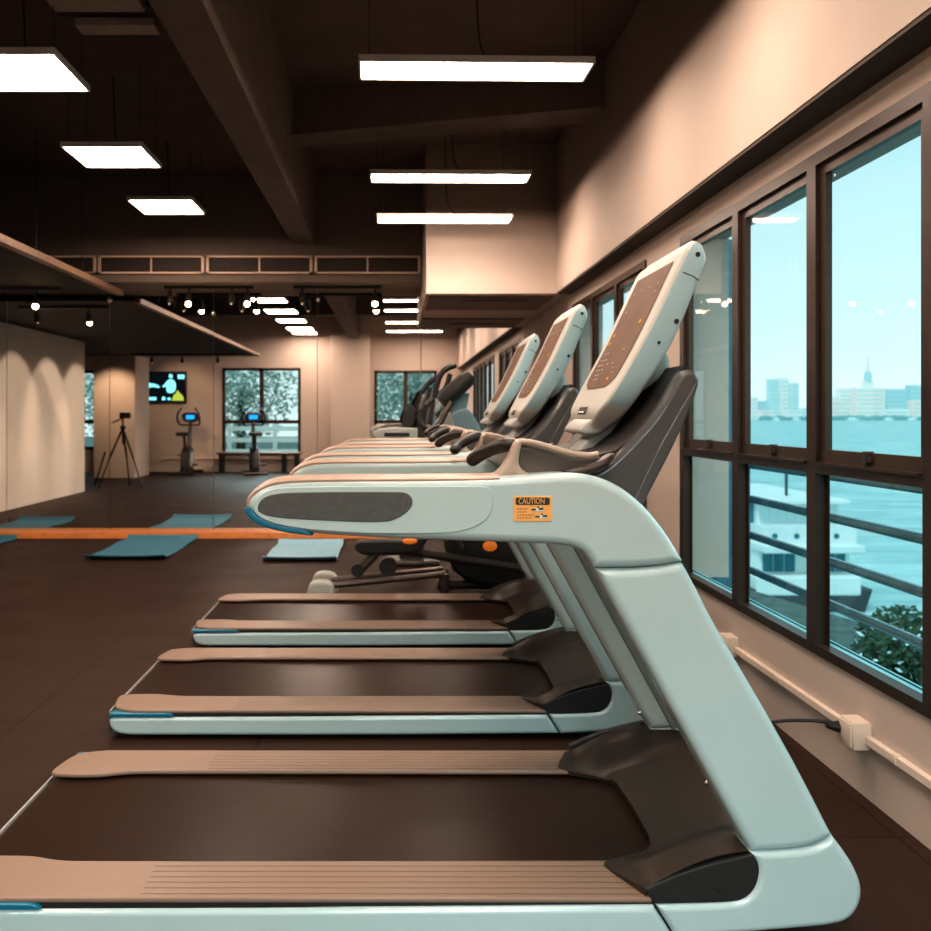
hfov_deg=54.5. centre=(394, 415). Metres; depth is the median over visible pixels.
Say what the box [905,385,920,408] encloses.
waterfront building
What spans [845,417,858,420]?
ferry
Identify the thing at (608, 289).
window
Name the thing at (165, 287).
track rail
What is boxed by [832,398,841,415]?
waterfront building
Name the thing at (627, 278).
window
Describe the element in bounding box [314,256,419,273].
air vent
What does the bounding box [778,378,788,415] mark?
tower building
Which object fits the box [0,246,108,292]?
ceiling
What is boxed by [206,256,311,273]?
air vent
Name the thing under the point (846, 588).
passenger boat
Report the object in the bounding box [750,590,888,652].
ground
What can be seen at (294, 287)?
track rail
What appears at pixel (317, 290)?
wall
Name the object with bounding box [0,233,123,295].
trim
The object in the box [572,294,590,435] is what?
window
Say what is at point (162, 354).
wall mirror
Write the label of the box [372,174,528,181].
diffuser
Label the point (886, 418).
ferry
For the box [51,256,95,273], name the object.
air vent
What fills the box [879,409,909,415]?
waterfront building
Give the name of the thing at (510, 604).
hood
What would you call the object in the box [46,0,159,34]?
unit
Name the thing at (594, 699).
hood
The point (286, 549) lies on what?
exercise mat
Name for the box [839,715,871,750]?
wall socket
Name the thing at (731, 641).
wall socket
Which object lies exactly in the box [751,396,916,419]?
hills
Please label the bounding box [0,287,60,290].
track rail
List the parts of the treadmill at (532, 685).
foot rail, foot rail, deck frame, handrail, handrail, handlebar post, handlebar post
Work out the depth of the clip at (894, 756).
2.72 m
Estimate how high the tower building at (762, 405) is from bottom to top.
29.707 m
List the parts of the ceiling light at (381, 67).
frame, power cord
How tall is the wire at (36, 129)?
1.100 m
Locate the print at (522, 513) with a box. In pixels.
[517,508,533,518]
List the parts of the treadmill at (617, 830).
foot rail, foot rail, deck frame, handrail, handrail, handlebar post, handlebar post, panel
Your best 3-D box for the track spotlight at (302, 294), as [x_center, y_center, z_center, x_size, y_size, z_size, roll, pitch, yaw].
[-0.930,-1.196,9.027,0.062,0.168,0.086,0,0,0]
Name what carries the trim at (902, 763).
attached to the wall at (691, 85)
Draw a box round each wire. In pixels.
[36,129,36,249]
[82,166,82,270]
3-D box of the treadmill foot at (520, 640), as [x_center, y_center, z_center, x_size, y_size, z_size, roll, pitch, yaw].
[0.698,1.083,4.372,0.267,0.115,0.024,0,0,0]
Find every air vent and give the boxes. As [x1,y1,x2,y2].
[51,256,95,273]
[98,256,203,273]
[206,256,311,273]
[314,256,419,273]
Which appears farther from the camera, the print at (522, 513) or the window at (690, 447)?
the window at (690, 447)
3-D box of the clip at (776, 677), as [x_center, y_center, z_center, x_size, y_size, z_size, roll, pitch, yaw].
[1.515,1.039,3.550,0.022,0.026,0.050,0,0,0]
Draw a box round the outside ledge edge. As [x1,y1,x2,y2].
[693,570,921,689]
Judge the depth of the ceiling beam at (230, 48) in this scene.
5.12 m
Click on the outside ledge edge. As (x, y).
(895, 675)
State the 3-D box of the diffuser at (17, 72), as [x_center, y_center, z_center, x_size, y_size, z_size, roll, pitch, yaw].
[-1.950,-1.794,4.700,0.520,0.001,0.500,0,0,0]
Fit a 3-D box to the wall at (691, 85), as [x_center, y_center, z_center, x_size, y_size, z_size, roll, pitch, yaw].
[1.590,-0.560,3.960,0.380,3.600,10.720,0,0,0]
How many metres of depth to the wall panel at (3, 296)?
9.32 m
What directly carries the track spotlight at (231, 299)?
attached to the track rail at (165, 287)
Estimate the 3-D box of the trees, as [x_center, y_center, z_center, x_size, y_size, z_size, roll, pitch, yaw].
[695.982,4.540,1350.000,301.815,12.788,15.203,0,0,0]
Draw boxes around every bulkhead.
[0,176,421,289]
[421,144,557,313]
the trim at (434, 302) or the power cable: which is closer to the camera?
the power cable
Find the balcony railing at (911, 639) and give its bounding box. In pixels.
[749,464,921,649]
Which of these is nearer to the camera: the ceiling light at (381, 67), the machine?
the ceiling light at (381, 67)
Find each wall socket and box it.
[719,633,737,656]
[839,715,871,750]
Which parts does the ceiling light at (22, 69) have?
power cord, frame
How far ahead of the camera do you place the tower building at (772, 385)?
1449.91 m
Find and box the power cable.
[771,719,840,732]
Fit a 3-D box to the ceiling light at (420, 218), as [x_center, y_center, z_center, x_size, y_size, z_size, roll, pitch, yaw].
[0.395,-1.968,7.265,1.084,0.784,0.214,0,0,-1]
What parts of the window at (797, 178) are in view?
frame, sash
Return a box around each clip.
[774,675,782,683]
[891,753,901,764]
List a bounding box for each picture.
[531,506,542,510]
[535,513,546,517]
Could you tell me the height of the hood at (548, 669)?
0.120 m
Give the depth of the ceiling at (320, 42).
6.04 m
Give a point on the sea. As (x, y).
(894, 557)
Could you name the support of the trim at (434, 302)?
attached to the bulkhead at (518, 257)
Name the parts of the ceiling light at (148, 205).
frame, power cord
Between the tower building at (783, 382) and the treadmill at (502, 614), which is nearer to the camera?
the treadmill at (502, 614)
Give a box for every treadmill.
[0,241,860,930]
[109,304,641,734]
[192,334,561,645]
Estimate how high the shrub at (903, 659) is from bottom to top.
1.304 m
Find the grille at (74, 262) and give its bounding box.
[55,258,92,271]
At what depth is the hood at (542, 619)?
4.79 m
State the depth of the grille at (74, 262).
8.84 m
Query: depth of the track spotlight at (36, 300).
8.55 m
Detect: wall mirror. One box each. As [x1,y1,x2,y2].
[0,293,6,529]
[7,293,109,529]
[110,290,213,529]
[214,290,316,529]
[318,290,420,452]
[421,313,541,436]
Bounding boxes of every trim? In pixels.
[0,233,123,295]
[0,530,400,538]
[94,276,422,282]
[425,296,552,309]
[557,8,930,293]
[734,647,930,789]
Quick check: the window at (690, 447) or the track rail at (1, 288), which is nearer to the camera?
the window at (690, 447)
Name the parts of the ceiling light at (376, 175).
frame, power cord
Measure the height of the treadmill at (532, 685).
1.705 m
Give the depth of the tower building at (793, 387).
1449.91 m
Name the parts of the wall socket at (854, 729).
plate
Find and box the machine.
[372,376,439,566]
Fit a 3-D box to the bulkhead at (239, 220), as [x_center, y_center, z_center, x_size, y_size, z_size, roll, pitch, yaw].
[-3.965,-1.834,9.105,8.470,1.052,0.510,0,0,0]
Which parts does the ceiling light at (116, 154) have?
frame, power cord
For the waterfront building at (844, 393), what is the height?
51.896 m
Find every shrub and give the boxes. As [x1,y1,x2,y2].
[849,604,921,682]
[853,622,921,686]
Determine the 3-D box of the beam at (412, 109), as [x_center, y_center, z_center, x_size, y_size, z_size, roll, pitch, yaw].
[0.284,-2.210,6.460,2.449,0.300,0.317,0,0,16]
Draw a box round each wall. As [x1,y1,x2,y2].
[317,290,542,453]
[534,0,930,849]
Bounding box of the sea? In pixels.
[750,420,921,624]
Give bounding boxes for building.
[751,397,757,418]
[757,410,773,419]
[758,401,766,409]
[766,379,778,416]
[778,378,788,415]
[784,410,801,418]
[789,383,798,409]
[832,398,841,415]
[836,388,849,415]
[850,357,884,416]
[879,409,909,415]
[885,389,905,408]
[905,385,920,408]
[907,400,920,418]
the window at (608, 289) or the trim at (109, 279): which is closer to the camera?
the window at (608, 289)
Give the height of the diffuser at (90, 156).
0.001 m
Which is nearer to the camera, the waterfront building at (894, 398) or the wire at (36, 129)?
the wire at (36, 129)
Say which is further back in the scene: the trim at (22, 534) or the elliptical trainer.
the trim at (22, 534)
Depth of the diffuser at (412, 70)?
4.67 m
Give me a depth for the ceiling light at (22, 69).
4.71 m
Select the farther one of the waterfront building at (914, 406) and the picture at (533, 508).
the waterfront building at (914, 406)
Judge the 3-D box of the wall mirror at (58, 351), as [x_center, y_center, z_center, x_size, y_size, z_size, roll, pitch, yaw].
[-3.487,-0.055,9.330,1.059,2.530,0.020,0,0,0]
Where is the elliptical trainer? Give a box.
[307,362,525,592]
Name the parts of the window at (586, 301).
sash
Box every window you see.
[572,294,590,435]
[591,279,614,369]
[615,260,646,509]
[680,204,734,607]
[735,156,810,650]
[811,81,929,718]
[930,81,930,718]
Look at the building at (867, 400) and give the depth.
1449.91 m
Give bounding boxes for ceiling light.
[0,0,90,91]
[60,76,161,167]
[126,133,205,214]
[358,0,595,81]
[370,129,531,182]
[377,130,512,223]
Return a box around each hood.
[480,578,550,627]
[502,628,605,708]
[505,608,554,629]
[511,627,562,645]
[542,682,611,713]
[558,724,748,895]
[569,720,644,749]
[643,851,758,903]
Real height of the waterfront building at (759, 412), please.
14.807 m
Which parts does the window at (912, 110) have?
frame, sash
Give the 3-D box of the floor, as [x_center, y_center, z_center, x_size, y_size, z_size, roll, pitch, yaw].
[-3.210,1.300,4.010,9.980,0.120,11.220,0,0,0]
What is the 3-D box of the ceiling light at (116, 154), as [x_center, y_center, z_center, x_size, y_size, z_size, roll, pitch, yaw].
[-1.950,-2.073,6.225,0.544,0.574,0.514,0,0,0]
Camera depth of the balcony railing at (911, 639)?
4.26 m
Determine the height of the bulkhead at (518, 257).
1.300 m
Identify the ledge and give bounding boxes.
[693,571,921,693]
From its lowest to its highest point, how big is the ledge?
0.033 m
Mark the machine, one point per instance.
(409, 418)
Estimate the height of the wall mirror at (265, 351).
2.530 m
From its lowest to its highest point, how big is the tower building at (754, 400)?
36.151 m
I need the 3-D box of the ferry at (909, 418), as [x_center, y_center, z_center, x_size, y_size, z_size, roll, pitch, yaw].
[745.333,4.290,1300.000,12.000,4.500,6.000,0,0,0]
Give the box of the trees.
[758,415,920,419]
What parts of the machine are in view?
handle, handle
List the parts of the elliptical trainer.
link arm, swing arm, fixed handle, swing handle, swing arm, track leg, swing handle, track leg, pedal arm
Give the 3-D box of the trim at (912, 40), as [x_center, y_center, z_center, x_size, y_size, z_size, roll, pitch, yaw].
[1.467,-1.063,3.200,0.126,0.014,9.200,0,0,0]
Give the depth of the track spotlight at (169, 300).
9.01 m
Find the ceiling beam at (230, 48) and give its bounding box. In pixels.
[148,0,319,244]
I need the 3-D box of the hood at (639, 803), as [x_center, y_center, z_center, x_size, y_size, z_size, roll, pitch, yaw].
[0.751,1.080,2.546,0.458,0.120,0.873,0,0,0]
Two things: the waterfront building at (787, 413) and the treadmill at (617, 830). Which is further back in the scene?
the waterfront building at (787, 413)
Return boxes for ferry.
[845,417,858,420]
[882,417,893,420]
[906,417,915,420]
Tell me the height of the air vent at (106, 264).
0.177 m
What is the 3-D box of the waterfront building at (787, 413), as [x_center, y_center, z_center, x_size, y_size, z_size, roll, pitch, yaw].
[617.778,-1.863,1397.200,21.622,14.807,15.600,0,0,0]
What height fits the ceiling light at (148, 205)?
0.574 m
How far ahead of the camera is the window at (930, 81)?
2.55 m
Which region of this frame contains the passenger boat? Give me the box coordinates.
[750,474,872,611]
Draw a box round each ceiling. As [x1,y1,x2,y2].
[0,0,640,175]
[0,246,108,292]
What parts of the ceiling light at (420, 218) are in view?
frame, power cord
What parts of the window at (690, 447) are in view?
frame, sash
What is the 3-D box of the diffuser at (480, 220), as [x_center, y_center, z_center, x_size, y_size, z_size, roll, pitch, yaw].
[0.395,-1.583,7.265,1.060,0.001,0.190,0,0,-1]
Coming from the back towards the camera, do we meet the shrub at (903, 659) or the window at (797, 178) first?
the shrub at (903, 659)
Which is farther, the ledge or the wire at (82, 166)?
the wire at (82, 166)
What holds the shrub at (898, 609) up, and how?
on the ground
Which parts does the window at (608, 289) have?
sash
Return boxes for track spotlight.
[32,290,39,308]
[166,289,172,304]
[185,289,191,306]
[228,289,234,304]
[244,289,250,306]
[299,289,304,304]
[372,289,377,306]
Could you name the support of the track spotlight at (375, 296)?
attached to the track rail at (294, 287)
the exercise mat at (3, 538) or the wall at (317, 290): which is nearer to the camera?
the exercise mat at (3, 538)
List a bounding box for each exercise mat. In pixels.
[0,535,17,542]
[83,535,197,558]
[262,539,343,559]
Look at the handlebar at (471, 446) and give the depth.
3.51 m
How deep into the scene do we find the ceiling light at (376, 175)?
6.74 m
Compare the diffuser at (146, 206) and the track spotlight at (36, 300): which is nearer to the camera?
the diffuser at (146, 206)
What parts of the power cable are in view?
cord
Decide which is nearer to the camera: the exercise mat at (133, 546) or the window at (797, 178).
the window at (797, 178)
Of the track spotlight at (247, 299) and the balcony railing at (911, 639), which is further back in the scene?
the track spotlight at (247, 299)
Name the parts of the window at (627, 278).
sash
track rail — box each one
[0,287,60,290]
[164,286,253,288]
[293,286,380,288]
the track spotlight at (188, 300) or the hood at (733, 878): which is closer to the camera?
the hood at (733, 878)
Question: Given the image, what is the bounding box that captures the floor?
[0,539,930,930]
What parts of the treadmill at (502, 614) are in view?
foot rail, foot rail, deck frame, handrail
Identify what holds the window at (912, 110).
in the wall at (691, 85)
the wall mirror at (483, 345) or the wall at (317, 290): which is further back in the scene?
the wall at (317, 290)
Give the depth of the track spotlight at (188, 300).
9.00 m
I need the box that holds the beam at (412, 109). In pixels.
[292,61,605,147]
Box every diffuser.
[0,55,85,89]
[64,147,158,166]
[131,201,201,212]
[361,62,590,79]
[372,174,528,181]
[378,218,509,222]
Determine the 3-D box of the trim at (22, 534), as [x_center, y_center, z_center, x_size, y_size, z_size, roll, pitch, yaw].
[-1.785,1.212,9.215,6.630,0.055,0.210,0,0,0]
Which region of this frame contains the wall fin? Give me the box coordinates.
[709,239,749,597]

